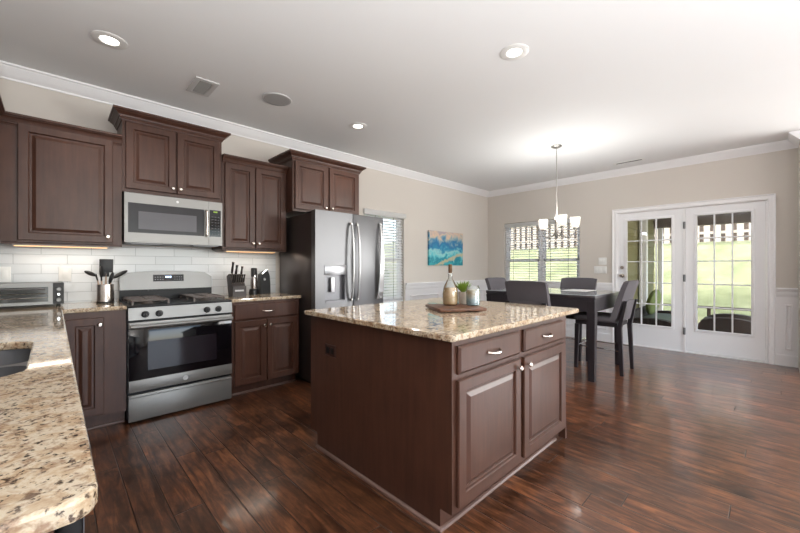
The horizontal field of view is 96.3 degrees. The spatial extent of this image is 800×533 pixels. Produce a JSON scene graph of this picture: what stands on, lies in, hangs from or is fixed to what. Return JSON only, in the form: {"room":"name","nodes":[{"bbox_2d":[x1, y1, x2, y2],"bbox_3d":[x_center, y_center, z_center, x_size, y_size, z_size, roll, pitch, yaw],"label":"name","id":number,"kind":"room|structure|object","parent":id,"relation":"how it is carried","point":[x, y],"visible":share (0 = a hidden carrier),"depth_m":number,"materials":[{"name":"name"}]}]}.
{"room":"kitchen","nodes":[
{"label":"kitchen","id":0,"kind":"room"},
{"bbox_2d":[0,78,487,301],"bbox_3d":[-0.766,-0.160,4.988,7.310,2.740,0.140,0,0,-44],"label":"wall","id":1,"kind":"structure","parent":0,"point":[426,206],"depth_m":5.71,"materials":[{"name":"beige paint"}]},
{"bbox_2d":[0,111,122,246],"bbox_3d":[-2.749,-0.620,2.707,0.999,0.910,0.384,0,0,-44],"label":"upper cabinet","id":2,"kind":"object","parent":1,"relation":"attached to","point":[61,183],"visible":1,"depth_m":2.68,"materials":[{"name":"brown wood"}]},
{"bbox_2d":[12,244,108,247],"bbox_3d":[-2.643,-0.164,2.814,0.550,0.020,0.060,0,0,-44],"label":"light","id":3,"kind":"object","parent":2,"relation":"attached to","point":[37,245],"visible":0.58,"depth_m":2.78,"materials":[{"name":"white plastic"}]},
{"bbox_2d":[14,245,91,247],"bbox_3d":[-2.643,-0.156,2.814,0.530,0.003,0.040,0,0,-44],"label":"diffuser","id":4,"kind":"object","parent":3,"relation":"attached to","point":[73,246],"depth_m":2.78,"materials":[{"name":"white plastic"}]},
{"bbox_2d":[58,267,70,281],"bbox_3d":[-2.755,0.059,2.946,0.078,0.122,0.009,0,0,-44],"label":"light switch","id":5,"kind":"object","parent":1,"relation":"attached to","point":[64,273],"visible":1,"depth_m":2.94,"materials":[{"name":"white plastic"}]},
{"bbox_2d":[0,244,275,302],"bbox_3d":[-1.179,0.058,2.135,2.472,0.495,3.390,0,0,-44],"label":"backsplash","id":6,"kind":"structure","parent":1,"relation":"attached to","point":[27,263],"depth_m":3.18,"materials":[{"name":"white tile"}]},
{"bbox_2d":[0,267,10,282],"bbox_3d":[-3.017,0.058,2.693,0.124,0.120,0.009,0,0,-44],"label":"power outlet","id":7,"kind":"object","parent":6,"relation":"attached to","point":[5,272],"visible":1,"depth_m":2.71,"materials":[{"name":"white plastic"}]},
{"bbox_2d":[1,270,7,278],"bbox_3d":[-2.993,0.059,2.712,0.035,0.072,0.003,0,0,-44],"label":"socket","id":8,"kind":"object","parent":7,"relation":"attached to","point":[4,273],"depth_m":2.71,"materials":[{"name":"white plastic"}]},
{"bbox_2d":[108,104,230,202],"bbox_3d":[-2.108,-0.962,3.320,0.900,0.675,0.394,0,0,-44],"label":"upper cabinet","id":9,"kind":"object","parent":1,"relation":"attached to","point":[162,156],"visible":0.99,"depth_m":3.17,"materials":[{"name":"brown wood"}]},
{"bbox_2d":[122,192,221,247],"bbox_3d":[-2.092,-0.404,3.299,0.750,0.427,0.420,0,0,-44],"label":"microwave","id":10,"kind":"object","parent":9,"relation":"attached to","point":[149,220],"visible":1,"depth_m":3.14,"materials":[{"name":"grey metal"}]},
{"bbox_2d":[211,153,288,251],"bbox_3d":[-1.592,-0.630,3.825,0.666,0.930,0.384,0,0,-44],"label":"upper cabinet","id":11,"kind":"object","parent":1,"relation":"attached to","point":[253,191],"visible":0.99,"depth_m":3.69,"materials":[{"name":"brown wood"}]},
{"bbox_2d":[225,250,275,252],"bbox_3d":[-1.589,-0.164,3.832,0.520,0.020,0.060,0,0,-44],"label":"light","id":12,"kind":"object","parent":11,"relation":"attached to","point":[225,250],"visible":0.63,"depth_m":3.81,"materials":[{"name":"white plastic"}]},
{"bbox_2d":[268,149,365,216],"bbox_3d":[-0.976,-0.923,4.316,1.025,0.637,0.534,0,0,-44],"label":"upper cabinet","id":13,"kind":"object","parent":1,"relation":"attached to","point":[313,182],"visible":0.94,"depth_m":4.06,"materials":[{"name":"brown wood"}]},
{"bbox_2d":[369,215,402,302],"bbox_3d":[-0.279,-0.140,5.470,0.800,1.400,0.115,0,0,-44],"label":"window","id":14,"kind":"structure","parent":1,"relation":"in","point":[395,300],"depth_m":5.71,"materials":[{"name":"white paint"}]},
{"bbox_2d":[363,208,405,299],"bbox_3d":[-0.233,-0.163,5.422,0.840,1.343,0.097,0,0,-44],"label":"window blind","id":15,"kind":"object","parent":14,"relation":"attached to","point":[391,278],"visible":0.51,"depth_m":5.55,"materials":[{"name":"white plastic"}]},
{"bbox_2d":[428,230,462,264],"bbox_3d":[0.825,-0.324,6.403,0.955,0.596,0.034,0,0,-44],"label":"painting","id":16,"kind":"object","parent":1,"relation":"attached to","point":[444,248],"visible":1,"depth_m":6.34,"materials":[{"name":"paint"}]},
{"bbox_2d":[405,280,487,300],"bbox_3d":[0.961,0.734,6.532,2.400,0.952,0.040,0,0,-44],"label":"trim","id":17,"kind":"structure","parent":1,"relation":"attached to","point":[420,290],"depth_m":6.17,"materials":[{"name":"white paint"}]},
{"bbox_2d":[0,0,799,190],"bbox_3d":[2.426,-1.590,1.684,7.310,0.120,9.330,0,0,-44],"label":"ceiling","id":18,"kind":"structure","parent":0,"point":[608,82],"depth_m":2.73,"materials":[{"name":"paint"}]},
{"bbox_2d":[90,30,127,49],"bbox_3d":[-1.960,-1.526,2.417,0.200,0.006,0.200,0,0,-44],"label":"recessed light","id":19,"kind":"object","parent":18,"relation":"in","point":[107,39],"visible":1,"depth_m":2.40,"materials":[{"name":"white plastic"}]},
{"bbox_2d":[186,76,218,96],"bbox_3d":[-1.679,-1.524,3.043,0.175,0.012,0.310,0,0,-44],"label":"ceiling vent","id":20,"kind":"object","parent":18,"relation":"in","point":[201,86],"visible":1,"depth_m":3.03,"materials":[{"name":"grey metal"}]},
{"bbox_2d":[262,92,290,105],"bbox_3d":[-1.123,-1.524,3.268,0.254,0.010,0.254,0,0,-44],"label":"ceiling speaker","id":21,"kind":"object","parent":18,"relation":"attached to","point":[277,99],"visible":1,"depth_m":3.25},
{"bbox_2d":[349,122,366,129],"bbox_3d":[-0.457,-1.526,3.892,0.200,0.006,0.200,0,0,-44],"label":"recessed light","id":22,"kind":"object","parent":18,"relation":"in","point":[356,125],"visible":1,"depth_m":3.89,"materials":[{"name":"white plastic"}]},
{"bbox_2d":[500,44,528,60],"bbox_3d":[0.815,-1.526,2.553,0.200,0.006,0.200,0,0,-44],"label":"recessed light","id":23,"kind":"object","parent":18,"relation":"in","point":[512,52],"visible":1,"depth_m":2.55,"materials":[{"name":"white plastic"}]},
{"bbox_2d":[539,144,579,238],"bbox_3d":[1.956,-0.939,4.533,0.432,1.180,0.502,0,0,-44],"label":"chandelier","id":24,"kind":"object","parent":18,"relation":"hanging from","point":[561,219],"visible":1,"depth_m":4.51,"materials":[{"name":"white glass"}]},
{"bbox_2d":[613,158,645,164],"bbox_3d":[3.329,-1.526,5.212,0.120,0.008,0.390,0,0,-44],"label":"ceiling vent","id":25,"kind":"object","parent":18,"relation":"in","point":[640,159],"visible":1,"depth_m":5.20,"materials":[{"name":"white plastic"}]},
{"bbox_2d":[85,336,799,532],"bbox_3d":[2.426,1.260,1.684,7.310,0.100,9.330,0,0,-44],"label":"floor","id":26,"kind":"structure","parent":0,"point":[681,442],"depth_m":2.17,"materials":[{"name":"brown wood"}]},
{"bbox_2d":[54,516,84,532],"bbox_3d":[-0.869,0.772,0.505,0.612,0.876,0.590,0,0,-44],"label":"dishwasher","id":27,"kind":"object","parent":26,"relation":"on","point":[78,526],"visible":0.02,"depth_m":0.50,"materials":[{"name":"black metal"}]},
{"bbox_2d":[63,310,125,430],"bbox_3d":[-2.433,0.769,2.822,0.378,0.883,0.657,0,0,-44],"label":"base cabinet","id":28,"kind":"object","parent":26,"relation":"on","point":[97,340],"visible":0.79,"depth_m":2.63,"materials":[{"name":"brown wood"}]},
{"bbox_2d":[119,271,232,422],"bbox_3d":[-1.983,0.624,3.181,0.758,1.172,0.669,0,0,-44],"label":"gas range","id":29,"kind":"object","parent":26,"relation":"on","point":[179,348],"visible":1,"depth_m":3.01,"materials":[{"name":"silver metal"}]},
{"bbox_2d":[119,293,231,307],"bbox_3d":[-1.990,0.289,3.188,0.756,0.056,0.558,0,0,-44],"label":"cooktop","id":30,"kind":"object","parent":29,"relation":"in","point":[131,300],"depth_m":3.11,"materials":[{"name":"metal"}]},
{"bbox_2d":[231,298,298,395],"bbox_3d":[-1.496,0.769,3.723,0.678,0.883,0.664,0,0,-44],"label":"base cabinet","id":31,"kind":"object","parent":26,"relation":"on","point":[265,334],"visible":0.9,"depth_m":3.49,"materials":[{"name":"brown wood"}]},
{"bbox_2d":[218,292,300,302],"bbox_3d":[-1.499,0.311,3.729,0.690,0.030,0.627,0,0,-44],"label":"countertop","id":32,"kind":"structure","parent":31,"relation":"on","point":[274,295],"depth_m":3.58,"materials":[{"name":"stone"}]},
{"bbox_2d":[227,274,245,296],"bbox_3d":[-1.669,0.184,3.656,0.130,0.225,0.182,0,0,-44],"label":"knife block","id":33,"kind":"object","parent":32,"relation":"on","point":[234,290],"visible":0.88,"depth_m":3.60,"materials":[{"name":"grey wood"}]},
{"bbox_2d":[231,261,234,273],"bbox_3d":[-1.692,0.011,3.622,0.025,0.132,0.065,0,0,-44],"label":"kitchen knife","id":34,"kind":"object","parent":33,"relation":"on","point":[232,267],"visible":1,"depth_m":3.62,"materials":[{"name":"black"}]},
{"bbox_2d":[249,268,258,294],"bbox_3d":[-1.578,0.154,3.871,0.108,0.284,0.108,0,0,-44],"label":"electric corkscrew","id":35,"kind":"object","parent":32,"relation":"on","point":[253,291],"visible":1,"depth_m":3.84,"materials":[{"name":"black plastic"}]},
{"bbox_2d":[257,269,270,293],"bbox_3d":[-1.501,0.162,3.960,0.110,0.270,0.119,0,0,-44],"label":"can opener","id":36,"kind":"object","parent":32,"relation":"on","point":[263,281],"visible":0.98,"depth_m":3.93,"materials":[{"name":"black plastic"}]},
{"bbox_2d":[280,209,383,382],"bbox_3d":[-0.771,0.316,4.167,0.908,1.788,0.884,0,0,-44],"label":"refrigerator","id":37,"kind":"object","parent":26,"relation":"on","point":[331,259],"visible":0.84,"depth_m":3.83,"materials":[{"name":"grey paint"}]},
{"bbox_2d":[311,316,566,532],"bbox_3d":[0.289,0.769,2.458,1.312,0.883,1.272,0,0,-44],"label":"kitchen island","id":38,"kind":"object","parent":26,"relation":"on","point":[435,427],"visible":1,"depth_m":1.88,"materials":[{"name":"brown wood"}]},
{"bbox_2d":[325,343,335,357],"bbox_3d":[-0.447,0.535,2.291,0.009,0.074,0.120,0,0,-44],"label":"power outlet","id":39,"kind":"object","parent":38,"relation":"attached to","point":[330,350],"visible":1,"depth_m":2.28,"materials":[{"name":"brown"}]},
{"bbox_2d":[304,298,578,341],"bbox_3d":[0.311,0.311,2.503,1.474,0.030,1.276,0,0,-44],"label":"island countertop","id":40,"kind":"structure","parent":38,"relation":"on","point":[411,317],"depth_m":2.14,"materials":[{"name":"stone"}]},
{"bbox_2d":[425,303,486,312],"bbox_3d":[0.378,0.283,2.475,0.325,0.026,0.315,0,0,-14],"label":"wooden tray","id":41,"kind":"object","parent":40,"relation":"on","point":[441,308],"visible":0.9,"depth_m":2.38,"materials":[{"name":"brown wood"}]},
{"bbox_2d":[443,264,457,305],"bbox_3d":[0.356,0.126,2.538,0.108,0.288,0.108,0,0,-44],"label":"glass bottle","id":42,"kind":"object","parent":41,"relation":"on","point":[450,294],"visible":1,"depth_m":2.50,"materials":[{"name":"beige glass"}]},
{"bbox_2d":[456,281,470,303],"bbox_3d":[0.454,0.183,2.621,0.140,0.173,0.125,0,0,31],"label":"potted plant","id":43,"kind":"object","parent":41,"relation":"on","point":[462,286],"visible":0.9,"depth_m":2.58,"materials":[{"name":"green plant"}]},
{"bbox_2d":[466,285,479,305],"bbox_3d":[0.514,0.201,2.519,0.094,0.138,0.094,0,0,-44],"label":"candle jar","id":44,"kind":"object","parent":41,"relation":"on","point":[472,295],"visible":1,"depth_m":2.49,"materials":[{"name":"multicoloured glass"}]},
{"bbox_2d":[485,277,505,296],"bbox_3d":[1.555,0.683,4.989,0.470,1.055,0.605,0,0,-44],"label":"dining chair","id":45,"kind":"object","parent":26,"relation":"on","point":[495,282],"visible":0.14,"depth_m":5.12,"materials":[{"name":"grey fabric"}]},
{"bbox_2d":[505,281,550,305],"bbox_3d":[1.550,0.683,4.084,0.605,1.055,0.470,0,0,-44],"label":"dining chair","id":46,"kind":"object","parent":26,"relation":"on","point":[519,292],"visible":0.24,"depth_m":3.87,"materials":[{"name":"grey fabric"}]},
{"bbox_2d":[486,288,618,381],"bbox_3d":[1.945,0.756,4.556,1.030,0.909,1.310,0,0,-44],"label":"dining table","id":47,"kind":"object","parent":26,"relation":"on","point":[590,302],"visible":0.5,"depth_m":3.90,"materials":[{"name":"grey wood"}]},
{"bbox_2d":[561,289,594,291],"bbox_3d":[2.285,0.300,4.572,0.400,0.002,0.300,0,0,-44],"label":"placemat","id":48,"kind":"object","parent":47,"relation":"on","point":[581,290],"visible":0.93,"depth_m":4.51,"materials":[{"name":"white fabric"}]},
{"bbox_2d":[560,277,596,360],"bbox_3d":[2.371,0.683,4.940,0.605,1.055,0.470,0,0,-44],"label":"dining chair","id":49,"kind":"object","parent":26,"relation":"on","point":[566,283],"visible":0.23,"depth_m":5.02,"materials":[{"name":"grey fabric"}]},
{"bbox_2d":[574,280,639,376],"bbox_3d":[2.462,0.683,4.266,0.470,1.055,0.605,0,0,-44],"label":"dining chair","id":50,"kind":"object","parent":26,"relation":"on","point":[624,308],"visible":0.87,"depth_m":4.10,"materials":[{"name":"grey fabric"}]},
{"bbox_3d":[-2.377,0.769,2.063,0.647,0.883,1.827,0,0,-44],"label":"base cabinet","id":51,"kind":"object","parent":26,"relation":"on","visible":0},
{"bbox_2d":[0,300,126,532],"bbox_3d":[-1.682,0.311,1.607,0.987,0.030,3.425,0,0,-44],"label":"countertop","id":52,"kind":"structure","parent":51,"relation":"on","point":[48,480],"depth_m":0.65,"materials":[{"name":"stone"}]},
{"bbox_2d":[0,349,30,376],"bbox_3d":[-1.417,0.426,1.071,0.490,0.198,0.710,0,0,-44],"label":"sink","id":53,"kind":"object","parent":52,"relation":"in","point":[13,361],"visible":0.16,"depth_m":1.41,"materials":[{"name":"silver metal"}]},
{"bbox_2d":[0,282,63,306],"bbox_3d":[-2.788,0.207,2.623,0.475,0.178,0.313,0,0,-44],"label":"toaster oven","id":54,"kind":"object","parent":52,"relation":"on","point":[16,293],"visible":0.99,"depth_m":2.58,"materials":[{"name":"silver metal"}]},
{"bbox_2d":[96,284,113,303],"bbox_3d":[-2.421,0.220,2.945,0.116,0.152,0.116,0,0,-44],"label":"utensil crock","id":55,"kind":"object","parent":52,"relation":"on","point":[105,293],"visible":0.98,"depth_m":2.90,"materials":[{"name":"silver metal"}]},
{"bbox_2d":[84,271,99,284],"bbox_3d":[-2.480,0.148,2.905,0.123,0.238,0.064,0,0,-44],"label":"serving spoon","id":56,"kind":"object","parent":55,"relation":"in","point":[90,273],"visible":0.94,"depth_m":2.88,"materials":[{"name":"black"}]},
{"bbox_2d":[99,266,102,284],"bbox_3d":[-2.424,0.129,2.906,0.027,0.275,0.059,0,0,-44],"label":"slotted spoon","id":57,"kind":"object","parent":55,"relation":"in","point":[100,267],"visible":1,"depth_m":2.89,"materials":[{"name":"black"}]},
{"bbox_2d":[99,259,112,284],"bbox_3d":[-2.416,0.101,2.947,0.092,0.331,0.014,0,0,-44],"label":"spatula","id":58,"kind":"object","parent":55,"relation":"in","point":[107,264],"visible":0.74,"depth_m":2.94,"materials":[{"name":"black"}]},
{"bbox_2d":[108,272,113,284],"bbox_3d":[-2.379,0.155,2.935,0.054,0.225,0.064,0,0,28],"label":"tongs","id":59,"kind":"object","parent":55,"relation":"in","point":[111,276],"visible":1,"depth_m":2.93,"materials":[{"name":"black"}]},
{"bbox_2d":[110,270,126,283],"bbox_3d":[-2.390,0.148,3.016,0.155,0.240,0.064,0,0,-44],"label":"serving spoon","id":60,"kind":"object","parent":55,"relation":"in","point":[121,273],"visible":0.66,"depth_m":3.02,"materials":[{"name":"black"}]},
{"bbox_2d":[384,240,750,322],"bbox_3d":[11.197,-1.220,21.943,33.400,5.140,44.000,0,0,-44],"label":"lawn","id":61,"kind":"structure","parent":0,"point":[741,249],"depth_m":10.50,"materials":[{"name":"green plant"}]},
{"bbox_2d":[511,223,750,249],"bbox_3d":[8.669,-1.715,14.011,0.080,1.950,20.105,0,0,-44],"label":"picket fence","id":62,"kind":"object","parent":61,"relation":"on","point":[739,229],"visible":0.02,"depth_m":12.94,"materials":[{"name":"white wood"}]},
{"bbox_2d":[658,228,662,310],"bbox_3d":[6.197,-0.020,8.525,0.130,2.540,0.130,0,0,-44],"label":"porch post","id":63,"kind":"object","parent":61,"relation":"on","point":[660,230],"visible":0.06,"depth_m":8.49,"materials":[{"name":"white paint"}]},
{"bbox_2d":[628,219,654,307],"bbox_3d":[4.705,-0.050,7.313,3.770,2.720,0.120,0,0,-44],"label":"wall","id":64,"kind":"structure","parent":0,"point":[633,226],"depth_m":7.49,"materials":[{"name":"green"}]},
{"bbox_2d":[488,148,797,287],"bbox_3d":[5.053,-0.160,4.125,0.140,2.740,9.190,0,0,-44],"label":"wall","id":65,"kind":"structure","parent":0,"point":[594,202],"depth_m":5.40,"materials":[{"name":"beige paint"}]},
{"bbox_2d":[0,60,799,196],"bbox_3d":[2.392,-1.480,1.720,7.030,0.100,8.950,0,0,-44],"label":"trim","id":66,"kind":"structure","parent":65,"relation":"attached to","point":[9,71],"depth_m":4.27,"materials":[{"name":"white paint"}]},
{"bbox_2d":[506,225,579,280],"bbox_3d":[2.616,-0.180,6.658,0.115,1.340,1.420,0,0,-44],"label":"window","id":67,"kind":"structure","parent":65,"relation":"in","point":[508,256],"depth_m":6.64,"materials":[{"name":"white paint"}]},
{"bbox_2d":[505,221,539,280],"bbox_3d":[2.339,-0.202,6.878,0.057,1.280,0.706,0,0,-44],"label":"window blind","id":68,"kind":"object","parent":67,"relation":"attached to","point":[526,224],"visible":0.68,"depth_m":6.85,"materials":[{"name":"white plastic"}]},
{"bbox_2d":[541,218,579,280],"bbox_3d":[2.837,-0.202,6.362,0.057,1.280,0.676,0,0,-44],"label":"window blind","id":69,"kind":"object","parent":67,"relation":"attached to","point":[550,222],"visible":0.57,"depth_m":6.36,"materials":[{"name":"white plastic"}]},
{"bbox_2d":[506,280,611,342],"bbox_3d":[2.599,0.734,6.535,0.040,0.952,2.273,0,0,-44],"label":"trim","id":70,"kind":"structure","parent":65,"relation":"attached to","point":[604,333],"depth_m":5.88,"materials":[{"name":"white paint"}]},
{"bbox_2d":[594,266,606,272],"bbox_3d":[3.274,0.050,5.858,0.009,0.115,0.185,0,0,-44],"label":"light switch","id":71,"kind":"object","parent":65,"relation":"attached to","point":[597,269],"visible":1,"depth_m":5.85,"materials":[{"name":"white plastic"}]},
{"bbox_2d":[598,258,606,264],"bbox_3d":[3.297,-0.092,5.834,0.009,0.115,0.120,0,0,-44],"label":"light switch","id":72,"kind":"object","parent":65,"relation":"attached to","point":[601,261],"visible":1,"depth_m":5.83,"materials":[{"name":"white plastic"}]},
{"bbox_2d":[619,208,685,350],"bbox_3d":[3.755,0.180,5.372,0.106,2.028,0.831,0,0,-44],"label":"door","id":73,"kind":"structure","parent":65,"relation":"in","point":[666,337],"depth_m":5.30,"materials":[{"name":"white paint"}]},
{"bbox_2d":[612,193,775,364],"bbox_3d":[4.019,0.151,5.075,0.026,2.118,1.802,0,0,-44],"label":"trim","id":74,"kind":"structure","parent":65,"relation":"attached to","point":[771,198],"depth_m":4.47,"materials":[{"name":"white paint"}]},
{"bbox_2d":[686,201,765,360],"bbox_3d":[4.337,0.178,4.804,0.058,2.024,0.794,0,0,-44],"label":"door","id":75,"kind":"structure","parent":65,"relation":"in","point":[752,346],"depth_m":4.73,"materials":[{"name":"white paint"}]},
{"bbox_2d":[776,288,797,367],"bbox_3d":[4.704,0.734,4.356,0.040,0.952,0.188,0,0,-44],"label":"trim","id":76,"kind":"structure","parent":65,"relation":"attached to","point":[786,298],"depth_m":4.36,"materials":[{"name":"white paint"}]},
{"bbox_2d":[798,143,799,371],"bbox_3d":[4.671,-0.160,4.110,0.430,2.740,0.120,0,0,-44],"label":"wall","id":77,"kind":"structure","parent":0,"point":[799,143],"depth_m":4.13,"materials":[{"name":"beige paint"}]},
{"bbox_3d":[7.169,-1.460,4.806,3.850,0.100,6.950,0,0,-44],"label":"ceiling","id":78,"kind":"structure","parent":0,"visible":0},
{"bbox_2d":[653,212,750,228],"bbox_3d":[8.492,-1.165,6.085,0.170,0.490,6.950,0,0,-44],"label":"beam","id":79,"kind":"structure","parent":78,"relation":"attached to","point":[742,217],"depth_m":7.68,"materials":[{"name":"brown wood"}]},
{"label":"outside","id":80,"kind":"structure","parent":0,"visible":0},
{"bbox_3d":[6.775,1.330,5.128,3.730,0.160,5.960,0,0,-44],"label":"patio slab","id":81,"kind":"object","parent":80,"visible":0},
{"bbox_2d":[639,220,647,306],"bbox_3d":[5.082,-0.020,7.476,0.170,2.540,0.170,0,0,-44],"label":"porch post","id":82,"kind":"object","parent":81,"relation":"on","point":[644,222],"visible":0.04,"depth_m":7.42,"materials":[{"name":"white paint"}]},
{"bbox_2d":[633,306,670,326],"bbox_3d":[4.610,0.990,6.346,1.550,0.480,0.760,0,0,-44],"label":"wicker sofa","id":83,"kind":"object","parent":81,"relation":"on","point":[663,316],"visible":0.27,"depth_m":6.10,"materials":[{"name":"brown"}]},
{"bbox_2d":[646,289,660,314],"bbox_3d":[4.537,0.630,6.414,0.513,0.458,0.216,0,0,-44],"label":"throw pillow","id":84,"kind":"object","parent":83,"relation":"on","point":[650,309],"visible":0.8,"depth_m":6.28,"materials":[{"name":"green fabric"}]},
{"bbox_2d":[642,313,670,320],"bbox_3d":[4.645,0.934,6.310,1.250,0.108,0.560,0,0,-44],"label":"seat cushion","id":85,"kind":"object","parent":83,"relation":"on","point":[664,316],"depth_m":6.35,"materials":[{"name":"grey fabric"}]},
{"bbox_2d":[663,303,749,315],"bbox_3d":[8.461,1.050,5.908,0.060,0.400,6.740,0,0,-44],"label":"rail","id":86,"kind":"object","parent":81,"relation":"on","point":[708,309],"visible":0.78,"depth_m":7.71,"materials":[{"name":"brown wood"}]},
{"bbox_2d":[698,313,750,333],"bbox_3d":[5.069,0.990,5.475,0.800,0.480,0.730,0,0,-44],"label":"wicker chair","id":87,"kind":"object","parent":81,"relation":"on","point":[723,321],"visible":0.4,"depth_m":5.27,"materials":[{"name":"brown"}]},
{"bbox_3d":[-0.103,-0.160,-0.857,0.140,2.740,9.190,0,0,-44],"label":"wall","id":88,"kind":"structure","parent":0,"visible":0},
{"bbox_2d":[0,95,4,115],"bbox_3d":[-2.549,-0.625,2.035,0.359,0.900,0.969,0,0,-44],"label":"upper cabinet","id":89,"kind":"object","parent":88,"relation":"attached to","point":[2,109],"visible":1,"depth_m":2.38,"materials":[{"name":"brown wood"}]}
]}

